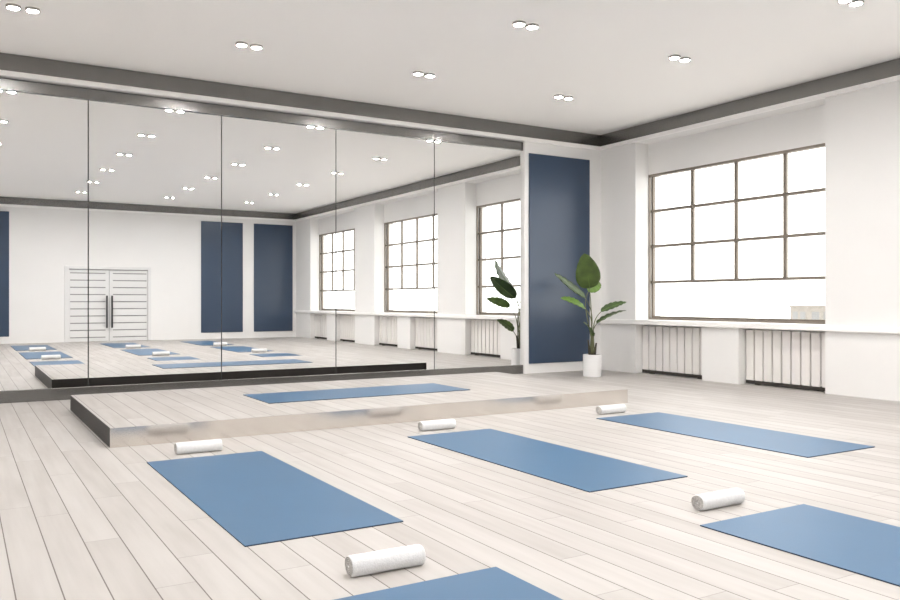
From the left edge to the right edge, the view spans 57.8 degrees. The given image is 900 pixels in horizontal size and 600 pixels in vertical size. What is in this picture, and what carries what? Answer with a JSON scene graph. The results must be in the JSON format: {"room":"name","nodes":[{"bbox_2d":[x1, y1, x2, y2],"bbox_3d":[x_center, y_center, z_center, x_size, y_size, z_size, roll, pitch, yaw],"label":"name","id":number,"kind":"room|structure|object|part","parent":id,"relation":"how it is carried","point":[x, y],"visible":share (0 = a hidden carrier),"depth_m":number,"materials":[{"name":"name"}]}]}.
{"room":"exercise studio","nodes":[
{"label":"exercise studio","id":0,"kind":"room"},
{"bbox_2d":[0,52,599,387],"bbox_3d":[-1.891,-0.699,9.663,10.450,3.398,0.500,0,0,-31],"label":"wall","id":1,"kind":"structure","parent":0,"point":[593,156],"depth_m":11.20,"materials":[{"name":"white paint"}]},
{"bbox_2d":[0,90,87,390],"bbox_3d":[-4.281,-0.584,7.991,1.348,2.927,0.007,0,0,-31],"label":"wall mirror","id":2,"kind":"object","parent":1,"relation":"attached to","point":[44,138],"visible":1,"depth_m":8.12,"materials":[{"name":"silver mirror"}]},
{"bbox_2d":[89,100,220,386],"bbox_3d":[-3.116,-0.584,8.694,1.350,2.927,0.007,0,0,-31],"label":"wall mirror","id":3,"kind":"object","parent":1,"relation":"attached to","point":[155,173],"visible":1,"depth_m":8.67,"materials":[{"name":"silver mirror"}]},
{"bbox_2d":[0,78,522,150],"bbox_3d":[-1.929,-2.104,9.395,6.836,0.114,0.020,0,0,-31],"label":"trim","id":4,"kind":"structure","parent":1,"relation":"attached to","point":[5,84],"depth_m":9.13,"materials":[{"name":"paint"}]},
{"bbox_2d":[0,365,522,403],"bbox_3d":[-1.929,0.940,9.395,6.836,0.120,0.020,0,0,-31],"label":"trim","id":5,"kind":"structure","parent":1,"relation":"attached to","point":[33,395],"depth_m":9.02,"materials":[{"name":"metal"}]},
{"bbox_2d":[5,78,518,386],"bbox_3d":[-1.942,-0.644,9.415,6.836,3.049,0.012,0,0,-31],"label":"trim","id":6,"kind":"structure","parent":1,"relation":"attached to","point":[6,78],"depth_m":8.96,"materials":[{"name":"grey metal"}]},
{"bbox_2d":[222,116,335,379],"bbox_3d":[-1.949,-0.584,9.399,1.355,2.927,0.007,0,0,-31],"label":"wall mirror","id":7,"kind":"object","parent":1,"relation":"attached to","point":[279,179],"visible":1,"depth_m":9.37,"materials":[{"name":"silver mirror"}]},
{"bbox_2d":[0,53,599,145],"bbox_3d":[-1.896,-2.308,9.361,9.530,0.172,0.012,0,0,-31],"label":"trim","id":8,"kind":"structure","parent":1,"relation":"attached to","point":[9,62],"depth_m":9.26,"materials":[{"name":"paint"}]},
{"bbox_2d":[0,70,600,150],"bbox_3d":[-1.887,-2.196,9.347,9.530,0.052,0.045,0,0,-31],"label":"trim","id":9,"kind":"structure","parent":1,"relation":"attached to","point":[5,73],"depth_m":9.24,"materials":[{"name":"white paint"}]},
{"bbox_2d":[336,129,433,373],"bbox_3d":[-0.783,-0.584,10.102,1.346,2.927,0.007,0,0,-31],"label":"wall mirror","id":10,"kind":"object","parent":1,"relation":"attached to","point":[385,183],"visible":1,"depth_m":10.08,"materials":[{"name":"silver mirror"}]},
{"bbox_2d":[434,141,521,368],"bbox_3d":[0.394,-0.584,10.813,1.382,2.927,0.007,0,0,-31],"label":"wall mirror","id":11,"kind":"object","parent":1,"relation":"attached to","point":[478,189],"visible":1,"depth_m":10.78,"materials":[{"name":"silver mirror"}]},
{"bbox_2d":[529,153,589,363],"bbox_3d":[1.540,-0.575,11.432,1.075,2.880,0.018,0,0,-31],"label":"wall panel","id":12,"kind":"object","parent":1,"relation":"attached to","point":[559,187],"visible":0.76,"depth_m":11.40,"materials":[{"name":"blue paint"}]},
{"bbox_2d":[0,370,899,599],"bbox_3d":[1.375,1.100,4.253,10.450,0.200,13.140,0,0,-31],"label":"floor","id":13,"kind":"structure","parent":0,"point":[82,518],"depth_m":3.92,"materials":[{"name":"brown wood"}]},
{"bbox_2d":[174,439,222,454],"bbox_3d":[-1.657,0.963,5.378,0.295,0.074,0.085,0,0,-31],"label":"rolled towel","id":14,"kind":"object","parent":13,"relation":"on","point":[216,444],"visible":1,"depth_m":5.34,"materials":[{"name":"white fabric"}]},
{"bbox_2d":[147,451,402,546],"bbox_3d":[-1.039,0.997,4.355,0.725,0.006,2.005,0,0,-31],"label":"yoga mat","id":15,"kind":"object","parent":13,"relation":"on","point":[257,497],"visible":1,"depth_m":4.08,"materials":[{"name":"blue plastic"}]},
{"bbox_2d":[70,372,627,447],"bbox_3d":[-0.870,0.933,7.715,4.715,0.134,2.270,0,0,-31],"label":"stage platform","id":16,"kind":"object","parent":13,"relation":"on","point":[121,419],"visible":0.98,"depth_m":6.93,"materials":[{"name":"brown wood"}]},
{"bbox_2d":[243,383,469,403],"bbox_3d":[-0.849,0.863,7.676,2.005,0.006,0.725,0,0,-31],"label":"yoga mat","id":17,"kind":"object","parent":16,"relation":"on","point":[328,394],"visible":1,"depth_m":7.63,"materials":[{"name":"blue plastic"}]},
{"bbox_2d":[345,544,425,576],"bbox_3d":[-0.238,0.963,3.028,0.295,0.074,0.085,0,0,-30],"label":"rolled towel","id":18,"kind":"object","parent":13,"relation":"on","point":[373,562],"visible":1,"depth_m":2.99,"materials":[{"name":"white fabric"}]},
{"bbox_2d":[418,419,455,430],"bbox_3d":[-0.100,0.963,6.318,0.295,0.075,0.085,0,0,-30],"label":"rolled towel","id":19,"kind":"object","parent":13,"relation":"on","point":[444,423],"visible":1,"depth_m":6.28,"materials":[{"name":"white fabric"}]},
{"bbox_2d":[334,567,562,599],"bbox_3d":[0.380,0.997,2.005,0.725,0.006,2.005,0,0,-31],"label":"yoga mat","id":20,"kind":"object","parent":13,"relation":"on","point":[493,583],"visible":1,"depth_m":2.80,"materials":[{"name":"blue plastic"}]},
{"bbox_2d":[408,429,687,492],"bbox_3d":[0.518,0.997,5.295,0.725,0.006,2.005,0,0,-31],"label":"yoga mat","id":21,"kind":"object","parent":13,"relation":"on","point":[589,472],"visible":1,"depth_m":5.04,"materials":[{"name":"blue plastic"}]},
{"bbox_2d":[554,253,625,376],"bbox_3d":[1.911,0.199,10.766,1.220,1.603,0.490,0,0,-31],"label":"potted plant","id":22,"kind":"object","parent":13,"relation":"on","point":[588,276],"visible":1,"depth_m":10.64,"materials":[{"name":"green plant"}]},
{"bbox_3d":[1.824,0.286,10.816,0.098,0.828,0.125,0,0,-18],"label":"stem","id":23,"kind":"part","parent":22,"relation":"part of","materials":[{"name":"green plant"}]},
{"bbox_3d":[1.815,0.396,10.681,0.158,0.608,0.028,0,0,-43],"label":"stem","id":24,"kind":"part","parent":22,"relation":"part of","materials":[{"name":"green plant"}]},
{"bbox_3d":[1.825,0.329,10.741,0.125,0.743,0.017,0,0,-26],"label":"stem","id":25,"kind":"part","parent":22,"relation":"part of","materials":[{"name":"green plant"}]},
{"bbox_3d":[1.873,0.855,10.750,0.244,0.290,0.244,0,0,-31],"label":"plant pot","id":26,"kind":"part","parent":22,"relation":"part of","materials":[{"name":"white ceramic"}]},
{"bbox_3d":[1.931,0.419,10.730,0.100,0.563,0.091,0,0,-31],"label":"stem","id":27,"kind":"part","parent":22,"relation":"part of","materials":[{"name":"green plant"}]},
{"bbox_2d":[596,404,626,414],"bbox_3d":[1.431,0.963,7.242,0.295,0.074,0.086,0,0,-32],"label":"rolled towel","id":28,"kind":"object","parent":13,"relation":"on","point":[617,408],"visible":1,"depth_m":7.20,"materials":[{"name":"white fabric"}]},
{"bbox_2d":[642,326,701,378],"bbox_3d":[2.980,0.675,10.794,0.080,0.650,1.147,0,0,-31],"label":"radiator","id":29,"kind":"object","parent":13,"relation":"on","point":[677,351],"visible":0.89,"depth_m":10.78,"materials":[{"name":"white metal"}]},
{"bbox_3d":[2.981,0.970,10.794,0.069,0.060,1.147,0,0,-31],"label":"rail","id":30,"kind":"part","parent":29,"relation":"part of","materials":[{"name":"grey metal"}]},
{"bbox_2d":[691,488,744,510],"bbox_3d":[1.303,0.963,3.959,0.295,0.075,0.085,0,0,-31],"label":"rolled towel","id":31,"kind":"object","parent":13,"relation":"on","point":[727,497],"visible":1,"depth_m":3.91,"materials":[{"name":"white fabric"}]},
{"bbox_2d":[596,412,874,457],"bbox_3d":[2.066,0.997,6.229,0.725,0.006,2.005,0,0,-31],"label":"yoga mat","id":32,"kind":"object","parent":13,"relation":"on","point":[759,438],"visible":1,"depth_m":6.06,"materials":[{"name":"blue plastic"}]},
{"bbox_2d":[746,330,824,391],"bbox_3d":[3.865,0.675,9.328,0.080,0.650,1.112,0,0,-31],"label":"radiator","id":33,"kind":"object","parent":13,"relation":"on","point":[792,359],"visible":0.9,"depth_m":9.30,"materials":[{"name":"grey metal"}]},
{"bbox_3d":[3.866,0.970,9.328,0.069,0.060,1.112,0,0,-31],"label":"rail","id":34,"kind":"part","parent":33,"relation":"part of","materials":[{"name":"grey metal"}]},
{"bbox_2d":[700,504,899,586],"bbox_3d":[1.937,0.997,2.945,0.725,0.006,2.005,0,0,-31],"label":"yoga mat","id":35,"kind":"object","parent":13,"relation":"on","point":[861,546],"visible":1,"depth_m":3.44,"materials":[{"name":"blue plastic"}]},
{"bbox_2d":[0,0,899,134],"bbox_3d":[1.375,-2.498,4.253,10.450,0.200,13.140,0,0,-31],"label":"ceiling","id":36,"kind":"structure","parent":0,"point":[611,56],"depth_m":7.67,"materials":[{"name":"white paint"}]},
{"bbox_2d":[6,3,39,13],"bbox_3d":[-3.493,-2.387,6.676,0.252,0.022,0.112,0,0,-31],"label":"recessed light","id":37,"kind":"object","parent":36,"relation":"in","point":[10,6],"visible":1,"depth_m":6.67,"materials":[{"name":"grey"}]},
{"bbox_2d":[235,42,261,49],"bbox_3d":[-1.883,-2.387,7.647,0.252,0.022,0.112,0,0,-31],"label":"recessed light","id":38,"kind":"object","parent":36,"relation":"in","point":[238,44],"visible":1,"depth_m":7.63,"materials":[{"name":"grey"}]},
{"bbox_2d":[413,71,434,77],"bbox_3d":[-0.274,-2.387,8.619,0.252,0.022,0.112,0,0,-31],"label":"recessed light","id":39,"kind":"object","parent":36,"relation":"in","point":[416,73],"visible":1,"depth_m":8.61,"materials":[{"name":"grey"}]},
{"bbox_2d":[513,20,538,29],"bbox_3d":[0.656,-2.387,7.078,0.252,0.022,0.112,0,0,-31],"label":"recessed light","id":40,"kind":"object","parent":36,"relation":"in","point":[532,26],"visible":1,"depth_m":7.07,"materials":[{"name":"grey"}]},
{"bbox_2d":[554,94,572,99],"bbox_3d":[1.336,-2.387,9.590,0.252,0.022,0.112,0,0,-31],"label":"recessed light","id":41,"kind":"object","parent":36,"relation":"in","point":[559,96],"visible":1,"depth_m":9.58,"materials":[{"name":"grey"}]},
{"bbox_2d":[669,55,690,61],"bbox_3d":[2.266,-2.387,8.050,0.252,0.022,0.112,0,0,-31],"label":"recessed light","id":42,"kind":"object","parent":36,"relation":"in","point":[671,57],"visible":1,"depth_m":8.04,"materials":[{"name":"grey"}]},
{"bbox_2d":[838,0,863,6],"bbox_3d":[3.196,-2.387,6.508,0.252,0.022,0.112,0,0,-31],"label":"recessed light","id":43,"kind":"object","parent":36,"relation":"in","point":[852,3],"visible":1,"depth_m":6.51,"materials":[{"name":"grey"}]},
{"bbox_2d":[600,61,899,401],"bbox_3d":[5.570,-0.699,6.668,0.470,3.398,12.340,0,0,-31],"label":"wall","id":44,"kind":"structure","parent":0,"point":[859,130],"depth_m":8.73,"materials":[{"name":"white paint"}]},
{"bbox_2d":[648,143,824,323],"bbox_3d":[3.542,-0.741,10.143,0.100,2.008,2.865,0,0,-31],"label":"window","id":45,"kind":"structure","parent":44,"relation":"in","point":[785,194],"depth_m":10.17,"materials":[{"name":"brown metal"}]},
{"bbox_2d":[599,319,899,333],"bbox_3d":[5.559,0.295,6.662,0.545,0.065,12.340,0,0,-31],"label":"window sill","id":46,"kind":"structure","parent":44,"relation":"attached to","point":[722,324],"depth_m":9.40,"materials":[{"name":"white"}]},
{"bbox_2d":[600,58,899,145],"bbox_3d":[5.364,-2.308,6.544,0.012,0.172,12.316,0,0,-31],"label":"trim","id":47,"kind":"structure","parent":44,"relation":"attached to","point":[890,68],"depth_m":9.41,"materials":[{"name":"paint"}]},
{"bbox_2d":[600,75,899,149],"bbox_3d":[5.350,-2.196,6.535,0.045,0.052,12.250,0,0,-31],"label":"trim","id":48,"kind":"structure","parent":44,"relation":"attached to","point":[892,79],"depth_m":9.38,"materials":[{"name":"white paint"}]},
{"label":"outside","id":49,"kind":"structure","parent":0,"visible":0},
{"bbox_3d":[59.553,13.150,94.358,180.500,0.300,280.000,0,0,-31],"label":"ground","id":50,"kind":"structure","parent":49,"visible":0},
{"bbox_2d":[789,305,824,319],"bbox_3d":[54.530,6.840,118.835,8.480,12.320,4.340,0,0,-11],"label":"building","id":51,"kind":"structure","parent":50,"relation":"on","point":[817,312],"depth_m":116.46,"materials":[{"name":"grey"}]}
]}

